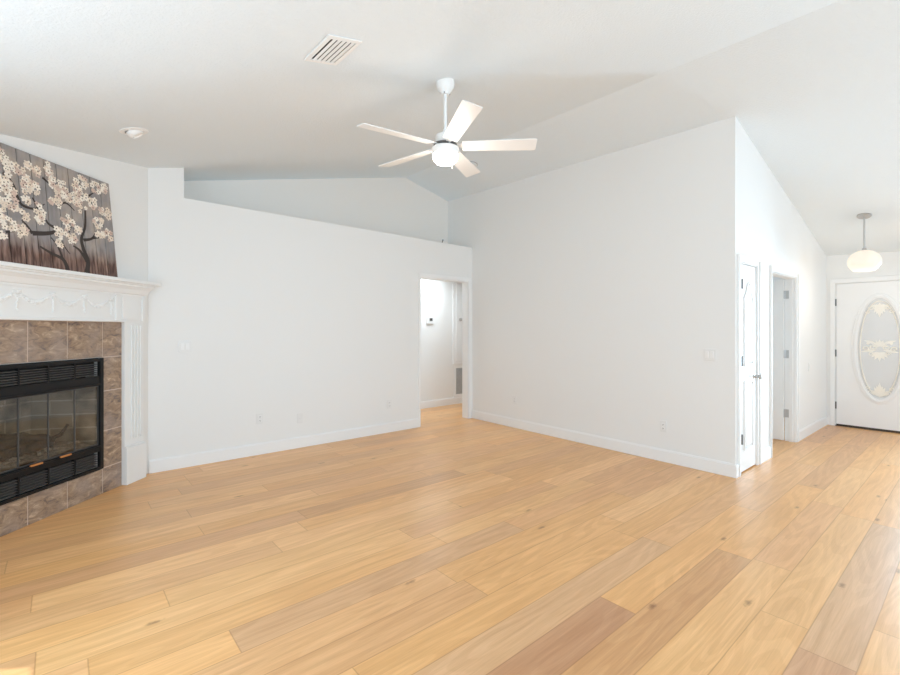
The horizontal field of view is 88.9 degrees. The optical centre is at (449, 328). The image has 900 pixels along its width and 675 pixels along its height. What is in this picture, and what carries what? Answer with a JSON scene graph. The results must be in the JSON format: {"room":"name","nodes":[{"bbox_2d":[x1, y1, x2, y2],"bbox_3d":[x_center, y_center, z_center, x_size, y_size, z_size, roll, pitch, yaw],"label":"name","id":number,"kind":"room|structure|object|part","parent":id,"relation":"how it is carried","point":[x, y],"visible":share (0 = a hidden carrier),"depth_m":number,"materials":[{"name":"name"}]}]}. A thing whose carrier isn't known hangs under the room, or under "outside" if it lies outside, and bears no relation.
{"room":"living room","nodes":[
{"label":"living room","id":0,"kind":"room"},
{"bbox_2d":[0,134,147,500],"bbox_3d":[-3.066,-0.100,3.450,0.120,2.999,2.110,0,0,5],"label":"wall","id":1,"kind":"structure","parent":0,"point":[128,183],"depth_m":4.16,"materials":[{"name":"white paint"}]},
{"bbox_2d":[0,358,103,505],"bbox_3d":[-3.239,0.713,3.444,0.576,0.940,0.954,0,0,5],"label":"fireplace insert","id":2,"kind":"object","parent":1,"relation":"in","point":[52,412],"visible":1,"depth_m":3.59,"materials":[{"name":"black metal"}]},
{"bbox_3d":[-3.036,1.095,3.428,0.005,0.130,0.882,0,0,5],"label":"louver panel","id":3,"kind":"part","parent":2,"relation":"part of","materials":[{"name":"black metal"}]},
{"bbox_3d":[-3.036,0.334,3.428,0.005,0.122,0.882,0,0,5],"label":"louver panel","id":4,"kind":"part","parent":2,"relation":"part of","materials":[{"name":"black metal"}]},
{"bbox_2d":[0,320,121,536],"bbox_3d":[-3.001,0.668,3.425,0.014,1.463,1.380,0,0,5],"label":"tile surround","id":5,"kind":"object","parent":1,"relation":"attached to","point":[21,341],"visible":0.98,"depth_m":3.60,"materials":[{"name":"beige tile"}]},
{"bbox_2d":[0,261,161,484],"bbox_3d":[-2.926,0.481,3.419,0.165,1.838,2.010,0,0,5],"label":"fireplace mantel","id":6,"kind":"object","parent":1,"relation":"attached to","point":[27,292],"visible":1,"depth_m":3.85,"materials":[{"name":"white paint"}]},
{"bbox_2d":[0,143,117,276],"bbox_3d":[-2.952,-0.845,3.417,0.106,0.812,1.077,0,0,5],"label":"painting","id":7,"kind":"object","parent":6,"relation":"on","point":[52,215],"visible":0.98,"depth_m":3.40,"materials":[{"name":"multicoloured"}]},
{"bbox_3d":[-2.941,-0.351,3.420,0.135,0.113,1.905,0,0,5],"label":"crown molding","id":8,"kind":"part","parent":6,"relation":"part of","materials":[{"name":"white paint"}]},
{"bbox_2d":[0,261,161,286],"bbox_3d":[-2.926,-0.423,3.419,0.165,0.030,2.010,0,0,5],"label":"shelf","id":9,"kind":"object","parent":6,"relation":"attached to","point":[9,266],"depth_m":3.48,"materials":[{"name":"white paint"}]},
{"bbox_2d":[148,168,471,472],"bbox_3d":[-1.287,-0.130,5.917,4.401,3.060,0.120,0,0,-40],"label":"wall","id":10,"kind":"structure","parent":0,"point":[283,317],"depth_m":5.22,"materials":[{"name":"white paint"}]},
{"bbox_2d":[178,341,191,351],"bbox_3d":[-2.681,0.177,4.645,0.118,0.116,0.011,0,0,-40],"label":"light switch","id":11,"kind":"object","parent":10,"relation":"attached to","point":[183,346],"visible":1,"depth_m":4.64,"materials":[{"name":"white plastic"}]},
{"bbox_2d":[257,413,262,423],"bbox_3d":[-2.121,1.000,5.123,0.072,0.116,0.008,0,0,-40],"label":"outlet","id":12,"kind":"object","parent":10,"relation":"attached to","point":[260,415],"visible":1,"depth_m":5.12,"materials":[{"name":"white plastic"}]},
{"bbox_2d":[149,418,418,473],"bbox_3d":[-1.681,1.336,5.494,3.242,0.128,0.018,0,0,-40],"label":"baseboard","id":13,"kind":"structure","parent":10,"relation":"attached to","point":[194,459],"depth_m":5.19,"materials":[{"name":"white paint"}]},
{"bbox_2d":[387,400,390,408],"bbox_3d":[-0.825,1.018,6.226,0.072,0.116,0.008,0,0,-40],"label":"outlet","id":14,"kind":"object","parent":10,"relation":"attached to","point":[388,401],"visible":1,"depth_m":6.22,"materials":[{"name":"white plastic"}]},
{"bbox_2d":[418,273,471,426],"bbox_3d":[-0.098,0.300,6.927,1.030,2.205,0.142,0,0,-40],"label":"trim","id":15,"kind":"structure","parent":10,"relation":"attached to","point":[466,282],"depth_m":7.18,"materials":[{"name":"white paint"}]},
{"bbox_2d":[184,177,447,242],"bbox_3d":[-1.598,-1.826,6.461,4.260,1.132,0.120,0,0,-40],"label":"wall niche","id":16,"kind":"object","parent":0,"point":[401,206],"visible":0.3,"depth_m":6.50,"materials":[{"name":"white paint"}]},
{"bbox_2d":[421,279,461,401],"bbox_3d":[-0.377,0.080,8.235,4.300,2.640,0.120,0,0,-40],"label":"wall","id":17,"kind":"structure","parent":0,"point":[437,368],"depth_m":8.27,"materials":[{"name":"white paint"}]},
{"bbox_2d":[427,317,432,323],"bbox_3d":[-0.356,-0.150,8.157,0.140,0.116,0.027,0,0,-40],"label":"thermostat","id":18,"kind":"object","parent":17,"relation":"attached to","point":[429,319],"visible":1,"depth_m":8.14,"materials":[{"name":"white plastic"}]},
{"bbox_2d":[421,396,461,408],"bbox_3d":[-0.352,1.336,8.169,4.152,0.128,0.018,0,0,-40],"label":"baseboard","id":19,"kind":"structure","parent":17,"relation":"attached to","point":[447,401],"depth_m":8.32,"materials":[{"name":"white paint"}]},
{"bbox_2d":[452,282,461,363],"bbox_3d":[0.367,-0.210,8.720,0.763,1.720,0.105,0,0,-40],"label":"closet door","id":20,"kind":"structure","parent":17,"relation":"in","point":[456,286],"depth_m":8.54,"materials":[{"name":"white paint"}]},
{"bbox_2d":[454,366,461,396],"bbox_3d":[0.313,0.975,8.736,0.604,0.570,0.012,0,0,-40],"label":"air vent","id":21,"kind":"object","parent":17,"relation":"in","point":[457,381],"visible":0.42,"depth_m":8.59,"materials":[{"name":"white metal"}]},
{"bbox_2d":[0,403,899,674],"bbox_3d":[2.145,1.400,3.813,14.259,0.001,10.476,0,0,-40],"label":"floor","id":22,"kind":"structure","parent":0,"point":[450,544],"depth_m":2.74,"materials":[{"name":"brown wood"}]},
{"bbox_2d":[0,0,899,255],"bbox_3d":[1.946,-1.665,3.692,9.750,1.685,10.300,0,0,-40],"label":"ceiling","id":23,"kind":"structure","parent":0,"point":[221,89],"depth_m":3.40,"materials":[{"name":"white paint"}]},
{"bbox_2d":[119,127,148,138],"bbox_3d":[-2.357,-1.470,3.424,0.189,0.094,0.184,0,0,44],"label":"recessed light","id":24,"kind":"object","parent":23,"relation":"in","point":[132,132],"visible":0.96,"depth_m":3.39,"materials":[{"name":"white"}]},
{"bbox_2d":[304,34,361,64],"bbox_3d":[-0.679,-1.604,2.649,0.212,0.062,0.330,0,0,-40],"label":"ceiling vent","id":25,"kind":"object","parent":23,"relation":"in","point":[332,49],"visible":1,"depth_m":2.64,"materials":[{"name":"white metal"}]},
{"bbox_2d":[357,78,536,176],"bbox_3d":[-0.068,-1.504,3.401,1.284,0.688,1.295,0,0,-40],"label":"ceiling fan","id":26,"kind":"object","parent":23,"relation":"hanging from","point":[445,151],"visible":1,"depth_m":3.34,"materials":[{"name":"white"}]},
{"bbox_3d":[-0.368,-1.354,3.189,0.543,0.036,0.133,0,0,-33],"label":"blade","id":27,"kind":"part","parent":26,"relation":"part of","materials":[{"name":"white wood"}]},
{"bbox_3d":[-0.342,-1.354,3.654,0.543,0.036,0.133,0,0,39],"label":"blade","id":28,"kind":"part","parent":26,"relation":"part of","materials":[{"name":"white wood"}]},
{"bbox_3d":[-0.035,-1.252,3.404,0.192,0.075,0.192,0,0,-40],"label":"lamp shade","id":29,"kind":"part","parent":26,"relation":"part of","materials":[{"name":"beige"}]},
{"bbox_3d":[0.067,-1.354,3.021,0.133,0.036,0.543,0,0,-15],"label":"blade","id":30,"kind":"part","parent":26,"relation":"part of","materials":[{"name":"white wood"}]},
{"bbox_3d":[0.108,-1.354,3.774,0.133,0.036,0.543,0,0,21],"label":"blade","id":31,"kind":"part","parent":26,"relation":"part of","materials":[{"name":"white wood"}]},
{"bbox_3d":[0.361,-1.354,3.383,0.543,0.036,0.133,0,0,3],"label":"blade","id":32,"kind":"part","parent":26,"relation":"part of","materials":[{"name":"white wood"}]},
{"bbox_2d":[847,213,881,271],"bbox_3d":[4.953,-1.036,5.489,0.314,0.687,0.314,0,0,-40],"label":"pendant light","id":33,"kind":"object","parent":23,"relation":"hanging from","point":[865,260],"visible":1,"depth_m":5.42,"materials":[{"name":"white glass"}]},
{"bbox_3d":[4.953,-1.136,5.489,0.044,0.405,0.044,0,0,-40],"label":"rod","id":34,"kind":"part","parent":33,"relation":"part of","materials":[{"name":"silver metal"}]},
{"bbox_3d":[4.953,-0.818,5.489,0.314,0.252,0.314,0,0,-40],"label":"lamp shade","id":35,"kind":"part","parent":33,"relation":"part of","materials":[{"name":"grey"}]},
{"bbox_2d":[448,116,739,463],"bbox_3d":[1.356,-0.387,6.075,0.120,3.575,4.401,0,0,-39],"label":"wall","id":36,"kind":"structure","parent":0,"point":[601,285],"depth_m":5.26,"materials":[{"name":"white paint"}]},
{"bbox_2d":[472,410,736,477],"bbox_3d":[1.517,1.336,5.765,0.016,0.128,3.748,0,0,-39],"label":"baseboard","id":37,"kind":"structure","parent":36,"relation":"attached to","point":[695,462],"depth_m":5.22,"materials":[{"name":"white paint"}]},
{"bbox_2d":[660,420,666,431],"bbox_3d":[2.253,1.028,4.852,0.008,0.116,0.072,0,0,-39],"label":"outlet","id":38,"kind":"object","parent":36,"relation":"attached to","point":[663,424],"visible":1,"depth_m":4.85,"materials":[{"name":"white plastic"}]},
{"bbox_2d":[703,349,715,360],"bbox_3d":[2.540,0.252,4.492,0.011,0.116,0.118,0,0,-39],"label":"light switch","id":39,"kind":"object","parent":36,"relation":"attached to","point":[708,354],"visible":1,"depth_m":4.49,"materials":[{"name":"white plastic"}]},
{"bbox_2d":[773,276,784,408],"bbox_3d":[3.119,0.150,7.074,3.920,2.500,3.410,0,0,-40],"label":"wall","id":40,"kind":"structure","parent":0,"point":[774,278],"depth_m":7.32,"materials":[{"name":"white paint"}]},
{"bbox_2d":[740,124,825,449],"bbox_3d":[4.152,-0.301,5.641,3.705,3.403,0.110,0,0,-40],"label":"wall","id":41,"kind":"structure","parent":0,"point":[772,231],"depth_m":5.31,"materials":[{"name":"white paint"}]},
{"bbox_2d":[738,254,760,476],"bbox_3d":[2.938,0.345,4.593,0.628,2.116,0.132,0,0,-40],"label":"trim","id":42,"kind":"structure","parent":41,"relation":"attached to","point":[742,259],"depth_m":4.71,"materials":[{"name":"white paint"}]},
{"bbox_2d":[741,264,762,471],"bbox_3d":[2.977,0.378,4.551,0.466,2.020,0.104,0,0,-40],"label":"closet door","id":43,"kind":"structure","parent":41,"relation":"in","point":[748,273],"depth_m":4.55,"materials":[{"name":"white paint"}]},
{"bbox_3d":[2.970,0.848,4.563,0.262,0.680,0.016,0,0,-40],"label":"panel","id":44,"kind":"part","parent":43,"relation":"part of","materials":[{"name":"white paint"}]},
{"bbox_3d":[2.970,-0.052,4.563,0.262,0.840,0.016,0,0,-40],"label":"panel","id":45,"kind":"part","parent":43,"relation":"part of","materials":[{"name":"white paint"}]},
{"bbox_3d":[3.127,0.483,4.657,0.064,0.064,0.072,0,0,-40],"label":"knob","id":46,"kind":"part","parent":43,"relation":"part of","materials":[{"name":"silver metal"}]},
{"bbox_2d":[761,446,770,463],"bbox_3d":[3.347,1.336,4.875,0.357,0.128,0.018,0,0,-40],"label":"baseboard","id":47,"kind":"structure","parent":41,"relation":"attached to","point":[765,453],"depth_m":4.88,"materials":[{"name":"white paint"}]},
{"bbox_2d":[772,280,788,439],"bbox_3d":[3.865,0.386,6.049,0.111,2.005,1.025,0,0,-40],"label":"bedroom door","id":48,"kind":"structure","parent":41,"relation":"in","point":[778,411],"depth_m":5.77,"materials":[{"name":"white paint"}]},
{"bbox_2d":[770,265,798,457],"bbox_3d":[3.871,0.352,5.388,1.106,2.101,0.132,0,0,-40],"label":"trim","id":49,"kind":"structure","parent":41,"relation":"attached to","point":[779,272],"depth_m":5.67,"materials":[{"name":"white paint"}]},
{"bbox_2d":[789,279,792,441],"bbox_3d":[3.869,0.389,5.390,0.956,2.023,0.035,0,0,-40],"label":"trim","id":50,"kind":"structure","parent":41,"relation":"attached to","point":[790,280],"depth_m":5.69,"materials":[{"name":"white paint"}]},
{"bbox_2d":[799,416,827,440],"bbox_3d":[4.926,1.336,6.218,1.582,0.128,0.018,0,0,-40],"label":"baseboard","id":51,"kind":"structure","parent":41,"relation":"attached to","point":[810,429],"depth_m":6.16,"materials":[{"name":"white paint"}]},
{"bbox_2d":[826,251,899,416],"bbox_3d":[7.188,0.148,4.870,0.120,2.504,5.100,0,0,-40],"label":"wall","id":52,"kind":"structure","parent":0,"point":[836,265],"depth_m":6.62,"materials":[{"name":"white paint"}]},
{"bbox_2d":[830,275,899,425],"bbox_3d":[5.929,0.340,6.333,0.140,2.126,1.050,0,0,-40],"label":"trim","id":53,"kind":"structure","parent":52,"relation":"attached to","point":[833,282],"depth_m":6.66,"materials":[{"name":"white paint"}]},
{"bbox_2d":[835,281,899,432],"bbox_3d":[5.881,0.373,6.300,0.114,2.042,0.929,0,0,-40],"label":"front door","id":54,"kind":"structure","parent":52,"relation":"in","point":[867,352],"depth_m":6.39,"materials":[{"name":"white paint"}]},
{"bbox_3d":[5.889,0.270,6.295,0.022,1.524,0.588,0,0,-40],"label":"oval frame","id":55,"kind":"part","parent":54,"relation":"part of","materials":[{"name":"white paint"}]},
{"bbox_3d":[5.909,0.270,6.312,0.008,1.398,0.462,0,0,-40],"label":"oval pane","id":56,"kind":"part","parent":54,"relation":"part of","materials":[{"name":"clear glass"}]},
{"bbox_2d":[835,425,899,433],"bbox_3d":[5.937,1.397,6.340,0.120,0.006,0.940,0,0,-40],"label":"trim","id":57,"kind":"structure","parent":52,"relation":"attached to","point":[835,425],"depth_m":6.39,"materials":[{"name":"brown"}]}
]}

